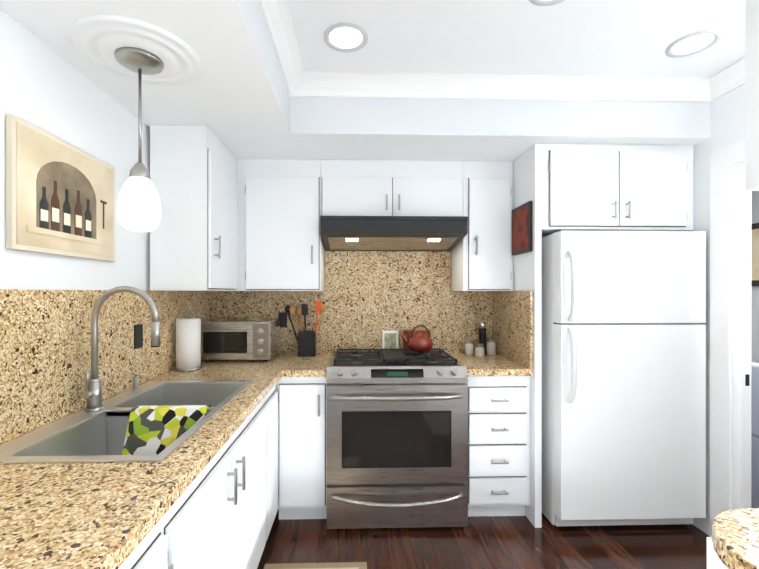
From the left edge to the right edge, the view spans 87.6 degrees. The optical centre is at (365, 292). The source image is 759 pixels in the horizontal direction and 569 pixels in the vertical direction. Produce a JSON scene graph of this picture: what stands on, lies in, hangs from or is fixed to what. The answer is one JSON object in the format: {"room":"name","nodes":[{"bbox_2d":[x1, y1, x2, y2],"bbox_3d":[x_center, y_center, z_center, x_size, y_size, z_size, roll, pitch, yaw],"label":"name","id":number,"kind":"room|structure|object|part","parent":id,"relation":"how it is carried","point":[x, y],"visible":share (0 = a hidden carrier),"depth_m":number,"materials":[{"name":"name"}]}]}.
{"room":"kitchen","nodes":[
{"label":"kitchen","id":0,"kind":"room"},
{"bbox_2d":[0,8,154,290],"bbox_3d":[-1.140,0.051,0.728,0.100,2.620,4.500,0,0,-2],"label":"wall","id":1,"kind":"structure","parent":0,"point":[45,87],"depth_m":1.46,"materials":[{"name":"white paint"}]},
{"bbox_2d":[6,114,114,261],"bbox_3d":[-1.095,-0.340,1.469,0.024,0.410,0.520,0,0,-2],"label":"painting","id":2,"kind":"object","parent":1,"relation":"attached to","point":[60,197],"visible":0.98,"depth_m":1.38,"materials":[{"name":"beige paper"}]},
{"bbox_2d":[0,289,211,442],"bbox_3d":[-1.087,0.218,1.028,0.018,0.455,3.697,0,0,-2],"label":"backsplash","id":3,"kind":"structure","parent":1,"relation":"attached to","point":[45,335],"depth_m":1.45,"materials":[{"name":"beige stone"}]},
{"bbox_2d":[134,324,142,348],"bbox_3d":[-1.099,0.213,1.915,0.004,0.115,0.070,0,0,-2],"label":"electrical outlet","id":4,"kind":"object","parent":3,"relation":"attached to","point":[138,335],"visible":1,"depth_m":1.91,"materials":[{"name":"black plastic"}]},
{"bbox_2d":[150,125,237,290],"bbox_3d":[-0.945,-0.434,2.455,0.340,0.848,0.852,0,0,-2],"label":"upper cabinet","id":5,"kind":"object","parent":1,"relation":"attached to","point":[194,233],"visible":0.92,"depth_m":2.03,"materials":[{"name":"white wood"}]},
{"bbox_2d":[324,247,324,290],"bbox_3d":[0.424,0.050,2.971,3.150,2.620,0.100,0,0,-2],"label":"wall","id":6,"kind":"structure","parent":0,"point":[324,268],"depth_m":2.90,"materials":[{"name":"white paint"}]},
{"bbox_2d":[237,159,323,290],"bbox_3d":[-0.564,-0.434,2.702,0.539,0.848,0.342,0,0,-2],"label":"upper cabinet","id":7,"kind":"object","parent":6,"relation":"attached to","point":[284,205],"depth_m":2.53,"materials":[{"name":"white wood"}]},
{"bbox_2d":[212,251,491,353],"bbox_3d":[-0.079,-0.028,2.895,2.075,0.946,0.019,0,0,-2],"label":"backsplash","id":8,"kind":"structure","parent":6,"relation":"attached to","point":[366,298],"depth_m":2.89,"materials":[{"name":"beige stone"}]},
{"bbox_2d":[278,312,286,327],"bbox_3d":[-0.601,0.200,2.870,0.065,0.110,0.004,0,0,-2],"label":"electrical outlet","id":9,"kind":"object","parent":8,"relation":"attached to","point":[282,316],"visible":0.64,"depth_m":2.87,"materials":[{"name":"black plastic"}]},
{"bbox_2d":[321,160,464,215],"bbox_3d":[0.170,-0.665,2.722,0.928,0.386,0.342,0,0,-2],"label":"upper cabinet","id":10,"kind":"object","parent":6,"relation":"attached to","point":[348,187],"depth_m":2.56,"materials":[{"name":"white wood"}]},
{"bbox_2d":[320,216,467,250],"bbox_3d":[0.172,-0.386,2.666,0.914,0.171,0.452,0,0,-2],"label":"range hood","id":11,"kind":"object","parent":10,"relation":"attached to","point":[393,233],"visible":1,"depth_m":2.46,"materials":[{"name":"black metal"}]},
{"bbox_2d":[451,161,512,290],"bbox_3d":[0.799,-0.434,2.739,0.329,0.848,0.342,0,0,-2],"label":"upper cabinet","id":12,"kind":"object","parent":6,"relation":"attached to","point":[482,260],"depth_m":2.57,"materials":[{"name":"white wood"}]},
{"bbox_2d":[492,291,532,368],"bbox_3d":[0.959,0.218,2.596,0.018,0.455,0.600,0,0,-2],"label":"backsplash","id":13,"kind":"structure","parent":6,"relation":"attached to","point":[512,311],"depth_m":2.52,"materials":[{"name":"beige stone"}]},
{"bbox_2d":[542,144,693,236],"bbox_3d":[1.459,-0.612,2.595,0.896,0.493,0.704,0,0,-2],"label":"upper cabinet","id":14,"kind":"object","parent":6,"relation":"attached to","point":[596,187],"visible":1,"depth_m":2.28,"materials":[{"name":"white wood"}]},
{"bbox_2d":[0,0,709,161],"bbox_3d":[0.434,-1.004,0.771,3.050,0.290,4.300,0,0,-2],"label":"soffit","id":15,"kind":"structure","parent":0,"point":[237,99],"depth_m":2.15,"materials":[{"name":"white paint"}]},
{"bbox_2d":[69,14,200,85],"bbox_3d":[-0.814,-0.849,1.427,0.410,0.021,0.410,0,0,-2],"label":"ceiling medallion","id":16,"kind":"object","parent":15,"relation":"attached to","point":[98,40],"visible":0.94,"depth_m":1.35,"materials":[{"name":"white paint"}]},
{"bbox_2d":[114,47,163,231],"bbox_3d":[-0.814,-0.529,1.427,0.156,0.618,0.156,0,0,-2],"label":"pendant light","id":17,"kind":"object","parent":16,"relation":"hanging from","point":[140,62],"depth_m":1.39,"materials":[{"name":"white glass"}]},
{"bbox_3d":[-0.814,-0.316,1.427,0.140,0.192,0.140,0,0,-2],"label":"pendant light shade","id":18,"kind":"part","parent":17,"relation":"part of","materials":[{"name":"white glass"}]},
{"bbox_2d":[258,0,305,91],"bbox_3d":[-0.350,-1.104,1.514,0.082,0.092,1.050,0,0,-2],"label":"crown molding","id":19,"kind":"structure","parent":15,"relation":"attached to","point":[299,82],"depth_m":1.74,"materials":[{"name":"white"}]},
{"bbox_2d":[745,0,758,190],"bbox_3d":[1.428,-0.548,0.778,1.057,0.618,0.380,0,0,-2],"label":"upper cabinet","id":20,"kind":"object","parent":15,"relation":"hanging from","point":[751,95],"visible":1,"depth_m":0.92,"materials":[{"name":"white wood"}]},
{"bbox_2d":[257,509,709,568],"bbox_3d":[0.434,1.391,0.771,3.050,0.060,4.300,0,0,-2],"label":"floor","id":21,"kind":"structure","parent":0,"point":[500,542],"depth_m":2.12,"materials":[{"name":"brown wood"}]},
{"bbox_2d":[118,385,277,568],"bbox_3d":[-0.762,0.923,1.037,0.664,0.874,3.696,0,0,-2],"label":"base cabinet","id":22,"kind":"object","parent":21,"relation":"on","point":[221,513],"visible":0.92,"depth_m":1.36,"materials":[{"name":"white wood"}]},
{"bbox_2d":[0,354,299,568],"bbox_3d":[-0.768,0.467,1.027,0.655,0.040,3.717,0,0,-2],"label":"countertop","id":23,"kind":"structure","parent":22,"relation":"on","point":[102,515],"depth_m":0.89,"materials":[{"name":"stone"}]},
{"bbox_2d":[82,286,160,411],"bbox_3d":[-0.904,0.208,1.469,0.282,0.464,0.090,0,0,-2],"label":"faucet","id":24,"kind":"object","parent":23,"relation":"on","point":[92,394],"visible":1,"depth_m":1.47,"materials":[{"name":"silver metal"}]},
{"bbox_2d":[0,380,252,463],"bbox_3d":[-0.805,0.544,1.502,0.512,0.208,0.940,0,0,-2],"label":"sink basin","id":25,"kind":"object","parent":23,"relation":"in","point":[82,436],"visible":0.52,"depth_m":1.43,"materials":[{"name":"silver metal"}]},
{"bbox_2d":[131,374,147,391],"bbox_3d":[-1.007,0.401,1.762,0.068,0.078,0.035,0,0,-2],"label":"soap dispenser","id":26,"kind":"object","parent":25,"relation":"on","point":[136,388],"visible":1,"depth_m":1.75,"materials":[{"name":"silver metal"}]},
{"bbox_2d":[122,405,210,454],"bbox_3d":[-0.736,0.513,1.504,0.280,0.153,0.170,0,0,-2],"label":"dish mat","id":27,"kind":"object","parent":25,"relation":"in","point":[154,430],"visible":0.69,"depth_m":1.46,"materials":[{"name":"multicoloured fabric"}]},
{"bbox_2d":[174,307,201,371],"bbox_3d":[-1.028,0.266,2.297,0.150,0.359,0.150,0,0,-2],"label":"paper towel holder","id":28,"kind":"object","parent":23,"relation":"on","point":[188,343],"visible":1,"depth_m":2.24,"materials":[{"name":"white paper"}]},
{"bbox_2d":[201,319,279,361],"bbox_3d":[-0.841,0.318,2.663,0.455,0.255,0.377,0,0,-2],"label":"toaster oven","id":29,"kind":"object","parent":23,"relation":"on","point":[240,339],"visible":0.98,"depth_m":2.51,"materials":[{"name":"silver metal"}]},
{"bbox_2d":[285,301,325,356],"bbox_3d":[-0.426,0.252,2.796,0.288,0.388,0.121,0,0,-2],"label":"utensil holder","id":30,"kind":"object","parent":23,"relation":"on","point":[306,340],"visible":0.98,"depth_m":2.77,"materials":[{"name":"black metal"}]},
{"bbox_2d":[276,377,326,519],"bbox_3d":[-0.379,0.923,2.571,0.291,0.874,0.649,0,0,-2],"label":"base cabinet","id":31,"kind":"object","parent":21,"relation":"on","point":[302,447],"visible":0.75,"depth_m":2.28,"materials":[{"name":"white wood"}]},
{"bbox_2d":[264,562,366,568],"bbox_3d":[-0.236,1.353,1.578,0.505,0.013,0.790,0,0,-2],"label":"mat","id":32,"kind":"object","parent":21,"relation":"on","point":[349,565],"visible":1,"depth_m":1.95,"materials":[{"name":"brown fabric"}]},
{"bbox_2d":[326,348,467,528],"bbox_3d":[0.174,0.879,2.506,0.805,0.962,0.690,0,0,-2],"label":"range","id":33,"kind":"object","parent":21,"relation":"on","point":[397,438],"visible":0.98,"depth_m":2.23,"materials":[{"name":"silver metal"}]},
{"bbox_2d":[401,325,433,351],"bbox_3d":[0.356,0.310,2.715,0.221,0.175,0.176,0,0,-2],"label":"teapot","id":34,"kind":"object","parent":33,"relation":"on","point":[420,342],"visible":1,"depth_m":2.66,"materials":[{"name":"red ceramic"}]},
{"bbox_2d":[466,376,529,516],"bbox_3d":[0.773,0.923,2.603,0.388,0.874,0.649,0,0,-2],"label":"base cabinet","id":35,"kind":"object","parent":21,"relation":"on","point":[498,483],"visible":0.77,"depth_m":2.31,"materials":[{"name":"white wood"}]},
{"bbox_2d":[448,353,532,375],"bbox_3d":[0.773,0.466,2.567,0.391,0.040,0.550,0,0,-2],"label":"countertop","id":36,"kind":"structure","parent":35,"relation":"on","point":[489,365],"depth_m":2.38,"materials":[{"name":"stone"}]},
{"bbox_2d":[382,331,397,348],"bbox_3d":[0.181,0.363,2.883,0.116,0.165,0.016,0,0,-2],"label":"picture frame","id":37,"kind":"object","parent":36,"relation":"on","point":[389,339],"visible":0.64,"depth_m":2.88,"materials":[{"name":"white"}]},
{"bbox_2d":[400,328,432,350],"bbox_3d":[0.374,0.353,2.888,0.235,0.185,0.016,0,0,-2],"label":"picture frame","id":38,"kind":"object","parent":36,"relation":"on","point":[407,332],"visible":0.46,"depth_m":2.88,"materials":[{"name":"gold"}]},
{"bbox_2d":[465,340,473,355],"bbox_3d":[0.739,0.394,2.810,0.064,0.103,0.064,0,0,-2],"label":"spice jar","id":39,"kind":"object","parent":36,"relation":"on","point":[469,347],"visible":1,"depth_m":2.79,"materials":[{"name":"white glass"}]},
{"bbox_2d":[475,344,484,357],"bbox_3d":[0.791,0.401,2.732,0.064,0.088,0.064,0,0,-2],"label":"spice jar","id":40,"kind":"object","parent":36,"relation":"on","point":[479,351],"visible":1,"depth_m":2.71,"materials":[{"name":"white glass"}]},
{"bbox_2d":[478,321,486,354],"bbox_3d":[0.838,0.327,2.833,0.060,0.238,0.059,0,0,-2],"label":"pepper grinder","id":41,"kind":"object","parent":36,"relation":"on","point":[482,331],"visible":0.83,"depth_m":2.81,"materials":[{"name":"black"}]},
{"bbox_2d":[487,339,495,354],"bbox_3d":[0.898,0.389,2.820,0.064,0.113,0.064,0,0,-2],"label":"spice jar","id":42,"kind":"object","parent":36,"relation":"on","point":[491,346],"visible":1,"depth_m":2.79,"materials":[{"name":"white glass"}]},
{"bbox_2d":[513,144,541,527],"bbox_3d":[0.989,0.251,2.608,0.040,2.218,0.652,0,0,-2],"label":"panel","id":43,"kind":"object","parent":21,"relation":"on","point":[527,187],"visible":0.46,"depth_m":2.29,"materials":[{"name":"white wood"}]},
{"bbox_2d":[512,201,532,254],"bbox_3d":[0.964,-0.388,2.441,0.020,0.295,0.260,0,0,-2],"label":"framed picture","id":44,"kind":"object","parent":43,"relation":"attached to","point":[522,229],"visible":1,"depth_m":2.40,"materials":[{"name":"black"}]},
{"bbox_2d":[542,231,705,525],"bbox_3d":[1.476,0.510,2.506,0.817,1.700,0.768,0,0,-2],"label":"fridge","id":45,"kind":"object","parent":21,"relation":"on","point":[623,388],"visible":0.98,"depth_m":2.19,"materials":[{"name":"white metal"}]},
{"bbox_2d":[707,537,727,568],"bbox_3d":[1.325,0.924,0.511,1.276,0.874,0.590,0,0,-2],"label":"base cabinet","id":46,"kind":"object","parent":21,"relation":"on","point":[714,561],"visible":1,"depth_m":0.77,"materials":[{"name":"white wood"}]},
{"bbox_2d":[712,508,758,568],"bbox_3d":[1.300,0.467,0.510,1.327,0.040,0.650,0,0,-2],"label":"countertop","id":47,"kind":"structure","parent":46,"relation":"on","point":[735,536],"depth_m":0.72,"materials":[{"name":"stone"}]},
{"bbox_2d":[287,0,744,77],"bbox_3d":[0.434,-1.204,0.770,3.250,0.110,4.500,0,0,-2],"label":"ceiling","id":48,"kind":"structure","parent":0,"point":[633,38],"depth_m":1.78,"materials":[{"name":"white paint"}]},
{"bbox_2d":[324,22,367,51],"bbox_3d":[-0.089,-1.145,1.782,0.200,0.008,0.200,0,0,-2],"label":"recessed light","id":49,"kind":"object","parent":48,"relation":"in","point":[345,37],"visible":1,"depth_m":1.77,"materials":[{"name":"grey"}]},
{"bbox_2d":[529,0,564,5],"bbox_3d":[0.710,-1.145,1.478,0.200,0.008,0.200,0,0,-2],"label":"recessed light","id":50,"kind":"object","parent":48,"relation":"in","point":[544,2],"visible":1,"depth_m":1.56,"materials":[{"name":"grey"}]},
{"bbox_2d":[665,29,721,57],"bbox_3d":[1.511,-1.145,1.825,0.200,0.008,0.200,0,0,-2],"label":"recessed light","id":51,"kind":"object","parent":48,"relation":"in","point":[696,42],"visible":1,"depth_m":1.82,"materials":[{"name":"grey"}]},
{"bbox_2d":[690,84,744,535],"bbox_3d":[2.009,0.051,0.814,0.100,2.620,4.300,0,0,-2],"label":"wall","id":52,"kind":"structure","parent":0,"point":[727,119],"depth_m":2.21,"materials":[{"name":"white paint"}]},
{"bbox_2d":[289,72,720,101],"bbox_3d":[0.757,-1.104,2.129,2.330,0.092,0.082,0,0,-2],"label":"crown molding","id":53,"kind":"structure","parent":52,"relation":"attached to","point":[318,84],"depth_m":2.13,"materials":[{"name":"white"}]},
{"bbox_2d":[710,56,744,95],"bbox_3d":[1.897,-1.104,1.576,0.082,0.092,1.050,0,0,-2],"label":"crown molding","id":54,"kind":"structure","parent":52,"relation":"attached to","point":[731,77],"depth_m":2.05,"materials":[{"name":"white"}]},
{"bbox_2d":[710,140,751,536],"bbox_3d":[1.978,0.295,1.634,0.116,2.130,1.110,0,0,-2],"label":"door frame","id":55,"kind":"structure","parent":52,"relation":"attached to","point":[730,338],"depth_m":2.08,"materials":[{"name":"white wood"}]},
{"bbox_2d":[751,191,758,362],"bbox_3d":[4.036,0.050,1.670,0.100,2.620,5.900,0,0,-2],"label":"wall","id":56,"kind":"structure","parent":0,"point":[755,299],"depth_m":3.98,"materials":[{"name":"grey paint"}]},
{"bbox_2d":[751,223,758,285],"bbox_3d":[3.908,-0.376,3.867,0.034,0.630,0.600,0,0,-2],"label":"framed picture","id":57,"kind":"object","parent":56,"relation":"attached to","point":[754,254],"depth_m":3.95,"materials":[{"name":"black"}]},
{"bbox_3d":[3.011,1.390,1.642,2.150,0.060,5.900,0,0,-2],"label":"floor","id":58,"kind":"structure","parent":0,"visible":0},
{"bbox_2d":[751,362,758,507],"bbox_3d":[2.622,0.895,2.157,0.600,0.930,0.650,0,0,-2],"label":"chair","id":59,"kind":"object","parent":58,"relation":"on","point":[754,435],"depth_m":2.35,"materials":[{"name":"fabric"}]}
]}

